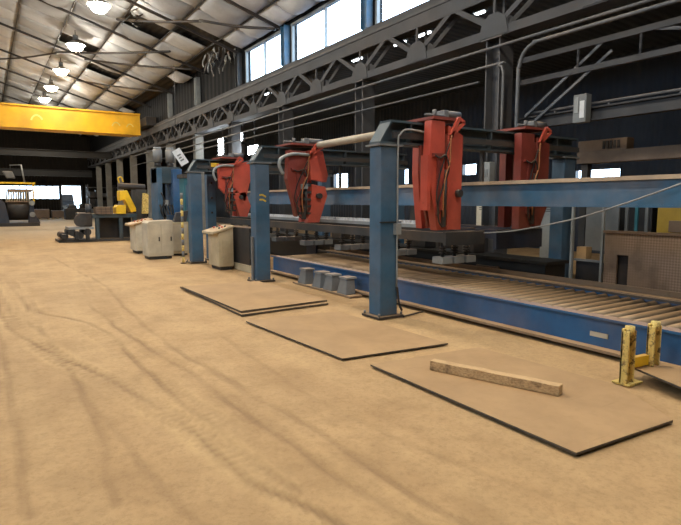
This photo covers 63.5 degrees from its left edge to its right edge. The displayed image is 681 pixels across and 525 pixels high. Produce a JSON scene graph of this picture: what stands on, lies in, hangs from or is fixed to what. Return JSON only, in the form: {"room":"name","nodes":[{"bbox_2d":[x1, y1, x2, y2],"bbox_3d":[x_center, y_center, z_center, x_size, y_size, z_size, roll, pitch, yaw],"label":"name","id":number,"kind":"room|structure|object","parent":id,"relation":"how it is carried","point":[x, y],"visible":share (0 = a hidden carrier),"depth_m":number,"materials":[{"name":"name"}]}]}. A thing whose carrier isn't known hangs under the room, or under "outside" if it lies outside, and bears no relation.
{"room":"factory floor","nodes":[
{"label":"factory floor","id":0,"kind":"room"},
{"bbox_2d":[0,129,147,217],"bbox_3d":[-29.671,-9.405,51.683,25.600,10.700,0.250,-4,8,-33],"label":"wall","id":1,"kind":"structure","parent":0,"point":[8,138],"depth_m":52.98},
{"bbox_2d":[0,185,59,198],"bbox_3d":[-29.385,-6.644,52.054,5.010,1.290,0.150,-4,8,-33],"label":"window","id":2,"kind":"structure","parent":1,"relation":"in","point":[46,192],"depth_m":52.30,"materials":[{"name":"glass"}]},
{"bbox_2d":[60,184,82,210],"bbox_3d":[-26.438,-6.027,54.114,2.010,3.250,0.310,-4,8,-33],"label":"door","id":3,"kind":"structure","parent":1,"relation":"in","point":[61,185],"depth_m":53.59,"materials":[{"name":"metal"}]},
{"bbox_2d":[0,0,323,135],"bbox_3d":[-10.769,-10.037,24.194,9.085,3.132,63.944,-4,8,-33],"label":"ceiling","id":4,"kind":"structure","parent":0,"point":[36,18],"depth_m":25.07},
{"bbox_2d":[28,0,75,104],"bbox_3d":[-11.977,-10.493,23.984,0.030,0.050,65.000,-4,8,-33],"label":"purlin","id":5,"kind":"structure","parent":4,"relation":"attached to","point":[75,0],"depth_m":26.75,"materials":[{"name":"black metal"}]},
{"bbox_2d":[52,58,68,74],"bbox_3d":[-14.933,-10.487,29.369,0.840,0.872,0.840,-4,8,-33],"label":"lamp","id":6,"kind":"object","parent":4,"relation":"hanging from","point":[59,70],"visible":1,"depth_m":29.21,"materials":[{"name":"grey paint"}]},
{"bbox_2d":[66,32,85,51],"bbox_3d":[-11.876,-9.964,24.646,0.840,0.872,0.840,-4,8,-33],"label":"lamp","id":7,"kind":"object","parent":4,"relation":"hanging from","point":[74,45],"visible":1,"depth_m":24.49,"materials":[{"name":"grey paint"}]},
{"bbox_2d":[56,0,136,106],"bbox_3d":[-10.589,-10.099,24.925,0.030,0.050,65.000,-4,8,-33],"label":"purlin","id":8,"kind":"structure","parent":4,"relation":"attached to","point":[135,0],"depth_m":25.49,"materials":[{"name":"black metal"}]},
{"bbox_2d":[86,0,111,13],"bbox_3d":[-8.630,-9.407,19.631,0.840,0.872,0.840,-4,8,-33],"label":"lamp","id":9,"kind":"object","parent":4,"relation":"hanging from","point":[97,6],"visible":1,"depth_m":19.46,"materials":[{"name":"grey paint"}]},
{"bbox_2d":[85,0,204,108],"bbox_3d":[-9.244,-9.717,25.839,0.030,0.050,65.000,-4,8,-33],"label":"purlin","id":10,"kind":"structure","parent":4,"relation":"attached to","point":[201,2],"depth_m":23.67,"materials":[{"name":"black metal"}]},
{"bbox_2d":[58,0,267,136],"bbox_3d":[-10.947,-10.553,24.644,9.350,2.955,65.000,-4,8,-33],"label":"deck","id":11,"kind":"object","parent":4,"relation":"attached to","point":[155,30],"depth_m":25.19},
{"bbox_2d":[80,0,277,135],"bbox_3d":[-7.982,-9.360,26.695,0.030,0.050,65.000,-4,8,-33],"label":"purlin","id":12,"kind":"structure","parent":4,"relation":"attached to","point":[273,2],"depth_m":22.77,"materials":[{"name":"black metal"}]},
{"bbox_2d":[172,89,187,165],"bbox_3d":[-5.181,-4.689,17.661,0.523,3.173,0.049,-3,7,-24],"label":"hanging sign","id":13,"kind":"object","parent":4,"relation":"hanging from","point":[178,153],"visible":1,"depth_m":17.78,"materials":[{"name":"grey paint"}]},
{"bbox_2d":[90,0,382,151],"bbox_3d":[-7.078,-8.519,27.373,0.250,2.100,65.000,-4,8,-33],"label":"wall","id":14,"kind":"structure","parent":0,"point":[211,87],"depth_m":26.18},
{"bbox_2d":[245,30,279,82],"bbox_3d":[-2.814,-7.672,20.686,0.150,1.350,3.550,-4,8,-33],"label":"window","id":15,"kind":"structure","parent":14,"relation":"in","point":[277,33],"depth_m":20.73,"materials":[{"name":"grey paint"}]},
{"bbox_2d":[95,0,439,151],"bbox_3d":[-7.255,-7.592,27.362,0.170,0.260,65.000,-4,8,-33],"label":"trim","id":16,"kind":"structure","parent":14,"relation":"attached to","point":[429,2],"depth_m":17.14,"materials":[{"name":"metal"}]},
{"bbox_2d":[0,102,155,136],"bbox_3d":[-20.046,-8.360,30.423,18.200,1.790,4.300,-4,8,-33],"label":"crane","id":17,"kind":"object","parent":16,"relation":"on","point":[13,116],"visible":0.95,"depth_m":31.92,"materials":[{"name":"yellow paint"}]},
{"bbox_2d":[167,93,172,117],"bbox_3d":[-9.507,-8.760,30.680,0.210,1.310,0.288,-4,8,-33],"label":"wall post","id":18,"kind":"object","parent":16,"relation":"on","point":[169,96],"visible":0.86,"depth_m":30.59,"materials":[{"name":"metal"}]},
{"bbox_2d":[194,77,200,104],"bbox_3d":[-6.964,-8.325,26.751,0.210,1.310,0.288,-4,8,-33],"label":"wall post","id":19,"kind":"object","parent":16,"relation":"on","point":[197,97],"visible":0.9,"depth_m":26.66,"materials":[{"name":"metal"}]},
{"bbox_2d":[235,52,242,86],"bbox_3d":[-4.151,-7.843,22.405,0.210,1.310,0.288,-4,8,-33],"label":"wall post","id":20,"kind":"object","parent":16,"relation":"on","point":[238,58],"visible":0.88,"depth_m":22.31,"materials":[{"name":"metal"}]},
{"bbox_2d":[280,24,289,65],"bbox_3d":[-1.905,-7.458,18.936,0.210,1.310,0.288,-4,8,-33],"label":"wall post","id":21,"kind":"object","parent":16,"relation":"on","point":[285,30],"visible":0.9,"depth_m":18.86,"materials":[{"name":"metal"}]},
{"bbox_2d":[360,0,372,29],"bbox_3d":[0.708,-7.010,14.898,0.210,1.310,0.288,-4,8,-33],"label":"wall post","id":22,"kind":"object","parent":16,"relation":"on","point":[366,6],"visible":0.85,"depth_m":14.89,"materials":[{"name":"metal"}]},
{"bbox_2d":[291,0,339,61],"bbox_3d":[-0.433,-7.264,17.009,0.150,1.350,4.450,-4,8,-33],"label":"window","id":23,"kind":"structure","parent":14,"relation":"in","point":[324,7],"depth_m":17.40,"materials":[{"name":"grey paint"}]},
{"bbox_2d":[375,0,379,23],"bbox_3d":[2.164,-6.819,12.996,0.150,1.350,4.350,-4,8,-33],"label":"window","id":24,"kind":"structure","parent":14,"relation":"in","point":[377,2],"depth_m":14.77,"materials":[{"name":"grey paint"}]},
{"bbox_2d":[0,217,680,524],"bbox_3d":[-15.046,-1.688,29.853,26.000,0.021,77.500,-4,8,-33],"label":"floor","id":25,"kind":"structure","parent":0,"point":[129,396],"depth_m":4.05,"materials":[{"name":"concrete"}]},
{"bbox_2d":[0,164,39,226],"bbox_3d":[-21.888,-4.411,36.009,3.638,4.030,2.100,-4,8,-33],"label":"uncoiler","id":26,"kind":"object","parent":25,"relation":"on","point":[17,210],"visible":1,"depth_m":36.02,"materials":[{"name":"black metal"}]},
{"bbox_2d":[34,209,49,218],"bbox_3d":[-27.632,-4.447,50.532,1.500,0.900,1.200,-4,8,-33],"label":"crate","id":27,"kind":"object","parent":25,"relation":"on","point":[40,213],"visible":0.59,"depth_m":50.13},
{"bbox_2d":[62,194,74,210],"bbox_3d":[-28.865,-5.982,57.794,1.520,2.350,4.040,-4,8,-33],"label":"truck","id":28,"kind":"object","parent":25,"relation":"on","point":[67,199],"visible":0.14,"depth_m":56.45,"materials":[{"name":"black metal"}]},
{"bbox_2d":[64,204,84,219],"bbox_3d":[-23.978,-4.640,50.004,2.000,1.400,1.200,-4,8,-33],"label":"block","id":29,"kind":"object","parent":25,"relation":"on","point":[69,213],"visible":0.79,"depth_m":49.35,"materials":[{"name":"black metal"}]},
{"bbox_2d":[86,184,106,212],"bbox_3d":[-23.352,-5.881,53.023,1.950,3.200,1.000,-4,8,-33],"label":"storage rack","id":30,"kind":"object","parent":25,"relation":"on","point":[93,202],"visible":0.39,"depth_m":52.48,"materials":[{"name":"black metal"}]},
{"bbox_2d":[96,165,102,206],"bbox_3d":[-22.242,-6.460,50.806,0.600,4.900,0.560,-4,8,-33],"label":"steel column","id":31,"kind":"structure","parent":25,"relation":"on","point":[98,168],"depth_m":50.62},
{"bbox_2d":[55,176,148,242],"bbox_3d":[-9.845,-2.232,22.691,3.410,2.633,1.600,-4,8,-33],"label":"machine","id":32,"kind":"object","parent":25,"relation":"on","point":[110,222],"visible":0.99,"depth_m":22.65,"materials":[{"name":"metal"}]},
{"bbox_2d":[105,162,112,207],"bbox_3d":[-19.699,-6.024,46.877,0.600,4.900,0.560,-4,8,-33],"label":"steel column","id":33,"kind":"structure","parent":25,"relation":"on","point":[107,164],"depth_m":46.68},
{"bbox_2d":[115,159,123,204],"bbox_3d":[-17.157,-5.588,42.949,0.600,4.900,0.560,-4,8,-33],"label":"steel column","id":34,"kind":"structure","parent":25,"relation":"on","point":[119,162],"depth_m":42.67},
{"bbox_2d":[130,154,137,183],"bbox_3d":[-14.614,-5.153,39.020,0.600,4.900,0.560,-4,8,-33],"label":"steel column","id":35,"kind":"structure","parent":25,"relation":"on","point":[133,160],"depth_m":38.73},
{"bbox_2d":[125,218,152,253],"bbox_3d":[-6.345,-0.850,17.333,0.670,1.068,0.860,-4,8,-33],"label":"control console","id":36,"kind":"object","parent":25,"relation":"on","point":[136,246],"visible":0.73,"depth_m":17.00,"materials":[{"name":"beige paint"}]},
{"bbox_2d":[145,149,153,218],"bbox_3d":[-12.071,-4.717,35.092,0.600,4.900,0.560,-4,8,-33],"label":"steel column","id":37,"kind":"structure","parent":25,"relation":"on","point":[149,156],"depth_m":34.87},
{"bbox_2d":[142,220,173,258],"bbox_3d":[-5.182,-0.663,15.600,0.700,1.080,0.690,-4,8,-33],"label":"base cabinet","id":38,"kind":"object","parent":25,"relation":"on","point":[157,235],"visible":1,"depth_m":15.35,"materials":[{"name":"metal"}]},
{"bbox_2d":[150,147,181,219],"bbox_3d":[-6.036,-2.227,19.085,1.000,3.420,1.150,-4,8,-33],"label":"frame","id":39,"kind":"object","parent":25,"relation":"on","point":[159,175],"visible":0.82,"depth_m":18.70,"materials":[{"name":"blue paint"}]},
{"bbox_2d":[173,211,188,255],"bbox_3d":[-4.911,-0.897,16.572,0.570,1.330,0.615,-4,8,-33],"label":"cabinet","id":40,"kind":"object","parent":25,"relation":"on","point":[177,242],"visible":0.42,"depth_m":16.32,"materials":[{"name":"metal"}]},
{"bbox_2d":[177,174,188,234],"bbox_3d":[-4.802,-1.545,17.381,0.600,2.440,0.660,-4,8,-33],"label":"frame","id":41,"kind":"object","parent":25,"relation":"on","point":[182,178],"visible":0.23,"depth_m":17.03,"materials":[{"name":"teal paint"}]},
{"bbox_2d":[180,193,186,263],"bbox_3d":[-4.092,-0.885,14.242,0.152,1.820,0.160,-4,8,-33],"label":"striped pole","id":42,"kind":"object","parent":25,"relation":"on","point":[181,194],"visible":1,"depth_m":14.22,"materials":[{"name":"metal"}]},
{"bbox_2d":[191,133,205,233],"bbox_3d":[-6.985,-3.846,27.234,0.600,4.900,0.560,-4,8,-33],"label":"steel column","id":43,"kind":"structure","parent":25,"relation":"on","point":[199,154],"depth_m":27.06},
{"bbox_2d":[87,0,636,167],"bbox_3d":[-7.526,-6.968,27.715,0.420,1.180,64.128,-4,8,-33],"label":"girder","id":44,"kind":"object","parent":43,"relation":"on","point":[419,54],"visible":0.92,"depth_m":14.50,"materials":[{"name":"metal"}]},
{"bbox_2d":[204,174,215,259],"bbox_3d":[-3.571,-1.243,15.155,0.320,2.330,0.250,-4,8,-33],"label":"post","id":45,"kind":"object","parent":25,"relation":"on","point":[210,187],"visible":0.64,"depth_m":15.04,"materials":[{"name":"metal"}]},
{"bbox_2d":[202,224,233,269],"bbox_3d":[-2.919,-0.375,13.143,0.530,1.047,0.760,-4,8,-33],"label":"control console","id":46,"kind":"object","parent":25,"relation":"on","point":[220,237],"visible":1,"depth_m":12.91,"materials":[{"name":"beige paint"}]},
{"bbox_2d":[226,122,242,225],"bbox_3d":[-4.442,-3.410,23.306,0.600,4.900,0.560,-4,8,-33],"label":"steel column","id":47,"kind":"structure","parent":25,"relation":"on","point":[234,147],"depth_m":22.99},
{"bbox_2d":[232,225,250,272],"bbox_3d":[-2.346,-0.359,13.216,0.450,1.000,1.900,-4,8,-33],"label":"enclosure","id":48,"kind":"object","parent":25,"relation":"on","point":[241,234],"visible":0.43,"depth_m":12.76,"materials":[{"name":"black metal"}]},
{"bbox_2d":[180,286,327,315],"bbox_3d":[-1.581,0.557,9.369,1.490,0.028,3.029,-4,8,-33],"label":"steel plate","id":49,"kind":"object","parent":25,"relation":"on","point":[216,303],"visible":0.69,"depth_m":8.21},
{"bbox_2d":[182,281,326,312],"bbox_3d":[-1.523,0.530,9.302,1.520,0.028,2.700,-4,8,-33],"label":"steel plate","id":50,"kind":"object","parent":49,"relation":"on","point":[250,296],"visible":1,"depth_m":9.05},
{"bbox_2d":[185,159,331,263],"bbox_3d":[-2.145,-1.456,15.438,4.370,2.690,0.400,-4,8,-33],"label":"frame","id":51,"kind":"object","parent":25,"relation":"on","point":[198,166],"visible":0.6,"depth_m":14.33,"materials":[{"name":"blue paint"}]},
{"bbox_2d":[212,153,250,216],"bbox_3d":[-3.029,-2.071,14.756,1.093,1.686,0.791,-4,8,-33],"label":"trolley","id":52,"kind":"object","parent":51,"relation":"on","point":[233,178],"visible":0.99,"depth_m":14.55,"materials":[{"name":"metal"}]},
{"bbox_2d":[276,105,294,232],"bbox_3d":[-1.899,-2.974,19.377,0.600,4.900,0.560,-4,8,-33],"label":"steel column","id":53,"kind":"structure","parent":25,"relation":"on","point":[288,134],"depth_m":19.18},
{"bbox_2d":[247,145,407,281],"bbox_3d":[-0.151,-1.066,11.927,3.900,2.690,0.400,-4,8,-33],"label":"frame","id":54,"kind":"object","parent":25,"relation":"on","point":[263,156],"visible":0.59,"depth_m":10.96,"materials":[{"name":"blue paint"}]},
{"bbox_2d":[276,138,327,222],"bbox_3d":[-0.917,-1.681,11.321,1.182,1.705,0.791,-4,8,-33],"label":"trolley","id":55,"kind":"object","parent":54,"relation":"on","point":[307,201],"visible":0.97,"depth_m":11.10,"materials":[{"name":"metal"}]},
{"bbox_2d":[316,131,375,148],"bbox_3d":[0.304,-2.240,9.950,0.140,0.140,2.720,-4,8,-33],"label":"shaft","id":56,"kind":"object","parent":55,"relation":"attached to","point":[366,136],"visible":0.66,"depth_m":10.16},
{"bbox_2d":[293,267,361,297],"bbox_3d":[-0.285,0.334,10.051,0.250,0.320,2.050,-4,8,-33],"label":"stand","id":57,"kind":"object","parent":25,"relation":"on","point":[334,283],"visible":1,"depth_m":9.78,"materials":[{"name":"grey paint"}]},
{"bbox_2d":[246,311,447,359],"bbox_3d":[-0.024,0.849,6.742,1.450,0.018,2.300,-4,8,-33],"label":"steel plate","id":58,"kind":"object","parent":25,"relation":"on","point":[340,335],"visible":1,"depth_m":6.52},
{"bbox_2d":[352,79,376,239],"bbox_3d":[0.671,-2.534,15.407,0.600,4.900,0.560,-4,8,-33],"label":"steel column","id":59,"kind":"structure","parent":25,"relation":"on","point":[364,120],"depth_m":15.22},
{"bbox_2d":[133,81,479,165],"bbox_3d":[-5.716,-5.195,24.616,0.044,0.044,31.700,-4,8,-33],"label":"pipe","id":60,"kind":"object","parent":59,"relation":"attached to","point":[477,82],"visible":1,"depth_m":15.05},
{"bbox_2d":[270,230,568,276],"bbox_3d":[0.390,-0.327,13.292,0.570,0.920,11.140,-4,8,-33],"label":"bed","id":61,"kind":"object","parent":25,"relation":"on","point":[425,249],"visible":0.28,"depth_m":10.03,"materials":[{"name":"metal"}]},
{"bbox_2d":[410,205,450,247],"bbox_3d":[2.496,-0.853,15.399,0.540,1.500,1.200,-4,8,-33],"label":"cabinet","id":62,"kind":"object","parent":25,"relation":"on","point":[412,210],"visible":0.16,"depth_m":15.56,"materials":[{"name":"metal"}]},
{"bbox_2d":[362,119,578,319],"bbox_3d":[2.253,-0.702,8.645,4.370,2.690,0.415,-4,8,-33],"label":"frame","id":63,"kind":"object","parent":25,"relation":"on","point":[385,227],"visible":0.78,"depth_m":7.59,"materials":[{"name":"blue paint"}]},
{"bbox_2d":[408,109,464,229],"bbox_3d":[1.305,-1.319,7.930,0.728,1.677,0.791,-4,8,-33],"label":"machine","id":64,"kind":"object","parent":63,"relation":"on","point":[436,164],"visible":0.97,"depth_m":7.67,"materials":[{"name":"paint"}]},
{"bbox_2d":[216,213,484,264],"bbox_3d":[-0.811,-0.718,12.011,0.800,0.580,9.710,-4,8,-33],"label":"beam","id":65,"kind":"structure","parent":64,"relation":"hanging from","point":[342,225],"depth_m":10.15,"materials":[{"name":"metal"}]},
{"bbox_2d":[228,151,680,207],"bbox_3d":[1.975,-1.340,8.906,0.260,0.840,20.000,-4,8,-33],"label":"beam","id":66,"kind":"structure","parent":63,"relation":"attached to","point":[615,190],"depth_m":7.41,"materials":[{"name":"metal"}]},
{"bbox_2d":[484,183,680,233],"bbox_3d":[3.506,-0.953,6.149,0.115,1.479,4.671,-5,8,-35],"label":"cable","id":67,"kind":"object","parent":66,"relation":"hanging from","point":[679,183],"visible":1,"depth_m":6.77,"materials":[{"name":"grey paint"}]},
{"bbox_2d":[497,120,551,228],"bbox_3d":[2.903,-1.418,8.953,0.772,1.705,0.791,-4,8,-33],"label":"trolley","id":68,"kind":"object","parent":63,"relation":"attached to","point":[529,160],"visible":0.8,"depth_m":8.69,"materials":[{"name":"metal"}]},
{"bbox_2d":[460,224,541,249],"bbox_3d":[0.279,-0.827,12.806,1.100,0.300,9.580,-4,8,-33],"label":"beam","id":69,"kind":"structure","parent":68,"relation":"hanging from","point":[532,237],"depth_m":8.82,"materials":[{"name":"metal"}]},
{"bbox_2d":[270,247,680,366],"bbox_3d":[2.912,0.588,6.855,1.640,0.520,14.200,-4,8,-33],"label":"conveyor","id":70,"kind":"object","parent":25,"relation":"on","point":[585,314],"visible":0.87,"depth_m":7.12,"materials":[{"name":"metal"}]},
{"bbox_2d":[481,34,517,253],"bbox_3d":[3.241,-2.093,11.436,0.600,4.900,0.560,-4,8,-33],"label":"steel column","id":71,"kind":"structure","parent":25,"relation":"on","point":[493,75],"depth_m":11.27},
{"bbox_2d":[180,61,505,148],"bbox_3d":[-2.829,-4.278,20.202,0.056,1.450,22.373,-4,8,-33],"label":"pipe","id":72,"kind":"object","parent":71,"relation":"attached to","point":[500,64],"visible":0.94,"depth_m":12.88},
{"bbox_2d":[132,0,654,156],"bbox_3d":[-2.659,-5.278,19.826,0.060,0.060,43.000,-4,8,-33],"label":"pipe","id":73,"kind":"object","parent":71,"relation":"attached to","point":[642,1],"visible":1,"depth_m":11.54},
{"bbox_2d":[514,0,680,126],"bbox_3d":[6.166,-2.369,6.310,0.070,2.617,10.316,-4,8,-33],"label":"pipe","id":74,"kind":"object","parent":73,"relation":"attached to","point":[670,2],"visible":0.93,"depth_m":9.50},
{"bbox_2d":[484,153,494,181],"bbox_3d":[3.014,-2.079,11.262,0.170,0.950,0.250,-4,8,-33],"label":"switch box","id":75,"kind":"object","parent":71,"relation":"attached to","point":[489,167],"visible":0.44,"depth_m":11.20,"materials":[{"name":"grey paint"}]},
{"bbox_2d":[517,16,680,120],"bbox_3d":[6.536,-2.981,6.742,0.100,1.281,10.750,-4,8,-33],"label":"truss","id":76,"kind":"object","parent":71,"relation":"attached to","point":[669,24],"visible":0.87,"depth_m":9.75,"materials":[{"name":"metal"}]},
{"bbox_2d":[518,91,680,126],"bbox_3d":[6.620,-2.381,6.862,0.160,0.300,10.750,-4,8,-33],"label":"joist","id":77,"kind":"object","parent":76,"relation":"attached to","point":[672,102],"visible":0.8,"depth_m":9.52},
{"bbox_2d":[573,93,591,123],"bbox_3d":[4.379,-2.787,9.979,0.170,0.500,0.260,-4,8,-33],"label":"junction box","id":78,"kind":"object","parent":77,"relation":"attached to","point":[582,102],"visible":1,"depth_m":9.90,"materials":[{"name":"grey paint"}]},
{"bbox_2d":[530,88,680,114],"bbox_3d":[6.646,-2.515,6.715,0.050,0.050,10.500,-4,8,-33],"label":"pipe","id":79,"kind":"object","parent":77,"relation":"attached to","point":[676,89],"visible":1,"depth_m":9.48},
{"bbox_2d":[370,347,672,454],"bbox_3d":[1.510,1.063,4.768,1.460,0.020,2.300,-4,8,-33],"label":"steel plate","id":80,"kind":"object","parent":25,"relation":"on","point":[589,414],"visible":0.98,"depth_m":4.35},
{"bbox_2d":[430,359,562,395],"bbox_3d":[1.331,0.998,4.837,1.177,0.091,0.098,5,8,37],"label":"timber baulk","id":81,"kind":"object","parent":80,"relation":"on","point":[523,382],"visible":1,"depth_m":4.77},
{"bbox_2d":[539,207,575,276],"bbox_3d":[4.367,-0.478,11.118,0.540,1.700,0.450,-4,8,-33],"label":"tall cabinet","id":82,"kind":"object","parent":25,"relation":"on","point":[544,249],"visible":0.09,"depth_m":11.05,"materials":[{"name":"metal"}]},
{"bbox_2d":[569,207,619,281],"bbox_3d":[4.335,-0.250,9.418,0.450,1.620,0.600,-4,8,-33],"label":"booth","id":83,"kind":"object","parent":25,"relation":"on","point":[588,269],"visible":0.6,"depth_m":9.48,"materials":[{"name":"grey paint"}]},
{"bbox_2d":[574,258,599,262],"bbox_3d":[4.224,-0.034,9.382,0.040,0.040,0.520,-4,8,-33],"label":"shelf","id":84,"kind":"object","parent":83,"relation":"attached to","point":[578,260],"depth_m":9.43,"materials":[{"name":"grey paint"}]},
{"bbox_2d":[585,207,619,250],"bbox_3d":[4.512,-0.635,9.490,0.030,0.870,0.600,-4,8,-33],"label":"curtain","id":85,"kind":"object","parent":83,"relation":"hanging from","point":[593,222],"depth_m":9.55,"materials":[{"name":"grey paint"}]},
{"bbox_2d":[577,144,680,245],"bbox_3d":[7.889,-0.652,8.324,0.300,2.660,9.500,-4,8,-33],"label":"frame","id":86,"kind":"object","parent":25,"relation":"on","point":[586,159],"visible":0.68,"depth_m":11.34,"materials":[{"name":"metal"}]},
{"bbox_2d":[578,137,633,152],"bbox_3d":[5.611,-2.482,11.671,0.275,0.240,1.100,-4,8,-33],"label":"vent unit","id":87,"kind":"object","parent":86,"relation":"on","point":[624,142],"visible":0.87,"depth_m":11.50,"materials":[{"name":"black metal"}]},
{"bbox_2d":[602,140,619,148],"bbox_3d":[5.618,-2.454,11.421,0.015,0.160,0.370,-4,8,-33],"label":"grille","id":88,"kind":"object","parent":87,"relation":"attached to","point":[606,144],"depth_m":11.42,"materials":[{"name":"black metal"}]},
{"bbox_2d":[611,320,661,386],"bbox_3d":[2.671,0.800,4.940,0.510,0.520,0.160,-4,8,-33],"label":"stand","id":89,"kind":"object","parent":25,"relation":"on","point":[629,360],"visible":1,"depth_m":4.86,"materials":[{"name":"paint"}]},
{"bbox_2d":[619,207,657,231],"bbox_3d":[5.205,-0.305,9.557,0.730,1.700,0.700,-4,8,-33],"label":"tall cabinet","id":90,"kind":"object","parent":25,"relation":"on","point":[631,218],"visible":0.02,"depth_m":9.21,"materials":[{"name":"black metal"}]},
{"bbox_2d":[603,230,680,292],"bbox_3d":[5.433,0.238,7.198,0.130,1.140,4.230,-4,8,-33],"label":"guard","id":91,"kind":"object","parent":25,"relation":"on","point":[651,260],"visible":0.72,"depth_m":8.37,"materials":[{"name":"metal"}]},
{"bbox_2d":[656,208,680,232],"bbox_3d":[6.080,-0.177,8.175,0.960,1.750,2.320,-4,8,-33],"label":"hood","id":92,"kind":"object","parent":25,"relation":"on","point":[668,219],"visible":0.31,"depth_m":8.70,"materials":[{"name":"metal"}]},
{"bbox_2d":[112,0,680,159],"bbox_3d":[-4.198,-7.755,29.323,7.000,0.350,65.000,-4,8,-33],"label":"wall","id":93,"kind":"structure","parent":0,"point":[463,28],"depth_m":17.57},
{"bbox_2d":[218,110,226,155],"bbox_3d":[-5.614,-6.261,26.059,0.170,2.380,0.680,-4,8,-33],"label":"light","id":94,"kind":"object","parent":93,"relation":"hanging from","point":[222,148],"visible":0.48,"depth_m":25.93,"materials":[{"name":"metal"}]},
{"bbox_2d":[248,118,260,155],"bbox_3d":[-3.612,-5.808,22.979,0.170,2.600,1.030,-4,8,-33],"label":"light","id":95,"kind":"object","parent":93,"relation":"hanging from","point":[252,148],"visible":0.65,"depth_m":23.04,"materials":[{"name":"metal"}]},
{"bbox_2d":[161,40,680,253],"bbox_3d":[-1.339,-4.951,31.484,0.200,6.300,65.000,-4,8,-33],"label":"wall","id":96,"kind":"structure","parent":0,"point":[662,73],"depth_m":17.78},
{"bbox_3d":[3.366,1.105,4.156,0.100,0.088,1.500,-4,8,-33],"label":"bearer","id":97,"kind":"object","parent":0,"visible":0},
{"bbox_2d":[634,362,680,388],"bbox_3d":[3.203,1.049,4.146,0.720,0.020,2.070,-4,8,-33],"label":"steel plate","id":98,"kind":"object","parent":97,"relation":"on","point":[667,373],"visible":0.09,"depth_m":4.82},
{"bbox_3d":[-22.679,-4.382,17.734,0.250,8.200,65.000,-4,8,-33],"label":"wall","id":99,"kind":"structure","parent":0,"visible":0},
{"bbox_2d":[0,168,91,176],"bbox_3d":[-31.007,-7.856,47.251,17.800,0.600,0.300,-4,8,-33],"label":"cross beam","id":100,"kind":"structure","parent":99,"relation":"attached to","point":[27,172],"depth_m":50.06,"materials":[{"name":"metal"}]},
{"bbox_2d":[0,147,111,158],"bbox_3d":[-25.597,-7.923,38.782,17.800,0.500,0.300,-4,8,-33],"label":"cross beam","id":101,"kind":"structure","parent":99,"relation":"attached to","point":[3,151],"depth_m":41.34,"materials":[{"name":"metal"}]},
{"bbox_2d":[0,67,121,111],"bbox_3d":[-22.183,-11.009,33.471,18.511,2.854,0.070,-4,8,-33],"label":"rafter","id":102,"kind":"object","parent":99,"relation":"attached to","point":[0,67],"visible":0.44,"depth_m":36.08,"materials":[{"name":"black metal"}]},
{"bbox_2d":[0,48,150,107],"bbox_3d":[-19.640,-10.573,29.543,18.511,2.854,0.070,-4,8,-33],"label":"rafter","id":103,"kind":"object","parent":99,"relation":"attached to","point":[5,51],"visible":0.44,"depth_m":32.28,"materials":[{"name":"black metal"}]},
{"bbox_2d":[0,52,56,59],"bbox_3d":[-17.123,-11.210,29.906,6.622,0.776,0.100,5,8,37],"label":"brace","id":104,"kind":"object","parent":103,"relation":"attached to","point":[53,53],"visible":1,"depth_m":29.53,"materials":[{"name":"black metal"}]},
{"bbox_2d":[77,80,163,91],"bbox_3d":[-12.542,-10.005,31.150,6.257,1.165,0.100,3,7,22],"label":"brace","id":105,"kind":"object","parent":103,"relation":"attached to","point":[77,80],"visible":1,"depth_m":31.08,"materials":[{"name":"black metal"}]},
{"bbox_2d":[0,22,173,94],"bbox_3d":[-16.880,-10.101,25.280,18.511,2.854,0.070,-4,8,-33],"label":"rafter","id":106,"kind":"object","parent":99,"relation":"attached to","point":[2,24],"visible":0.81,"depth_m":27.74,"materials":[{"name":"black metal"}]},
{"bbox_2d":[56,50,170,53],"bbox_3d":[-10.855,-9.857,25.738,8.240,1.166,0.100,4,7,31],"label":"brace","id":107,"kind":"object","parent":106,"relation":"attached to","point":[162,51],"visible":0.99,"depth_m":25.38,"materials":[{"name":"black metal"}]},
{"bbox_2d":[84,59,192,69],"bbox_3d":[-9.858,-9.568,26.535,6.726,1.195,0.100,3,7,24],"label":"brace","id":108,"kind":"object","parent":106,"relation":"attached to","point":[148,66],"visible":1,"depth_m":26.39,"materials":[{"name":"black metal"}]},
{"bbox_2d":[38,0,208,74],"bbox_3d":[-13.851,-9.582,20.599,18.511,2.854,0.070,-4,8,-33],"label":"rafter","id":109,"kind":"object","parent":99,"relation":"attached to","point":[58,8],"visible":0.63,"depth_m":23.41,"materials":[{"name":"black metal"}]},
{"bbox_2d":[124,0,242,55],"bbox_3d":[-11.686,-9.211,17.255,18.511,2.854,0.070,-4,8,-33],"label":"rafter","id":110,"kind":"object","parent":99,"relation":"attached to","point":[128,1],"visible":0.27,"depth_m":20.97,"materials":[{"name":"black metal"}]},
{"bbox_2d":[116,18,200,22],"bbox_3d":[-6.909,-9.127,20.717,4.206,0.731,0.100,3,7,26],"label":"brace","id":111,"kind":"object","parent":110,"relation":"attached to","point":[117,19],"visible":0.98,"depth_m":20.59,"materials":[{"name":"black metal"}]},
{"bbox_2d":[202,47,235,76],"bbox_3d":[-5.016,-8.208,22.629,1.206,1.091,1.501,-4,8,-33],"label":"insulation","id":112,"kind":"object","parent":110,"relation":"hanging from","point":[209,57],"visible":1,"depth_m":22.55,"materials":[{"name":"grey fabric"}]},
{"bbox_3d":[-18.421,-9.498,19.300,9.098,3.068,63.954,-4,8,-33],"label":"ceiling","id":113,"kind":"structure","parent":0,"visible":0},
{"bbox_2d":[224,0,280,29],"bbox_3d":[-9.630,-8.858,14.079,18.511,2.854,0.070,-4,8,-33],"label":"rafter","id":114,"kind":"object","parent":113,"relation":"attached to","point":[231,2],"depth_m":18.44,"materials":[{"name":"black metal"}]},
{"bbox_2d":[199,19,275,29],"bbox_3d":[-3.653,-8.382,19.379,3.000,0.655,0.100,2,7,18],"label":"brace","id":115,"kind":"object","parent":114,"relation":"attached to","point":[200,20],"visible":1,"depth_m":19.34,"materials":[{"name":"black metal"}]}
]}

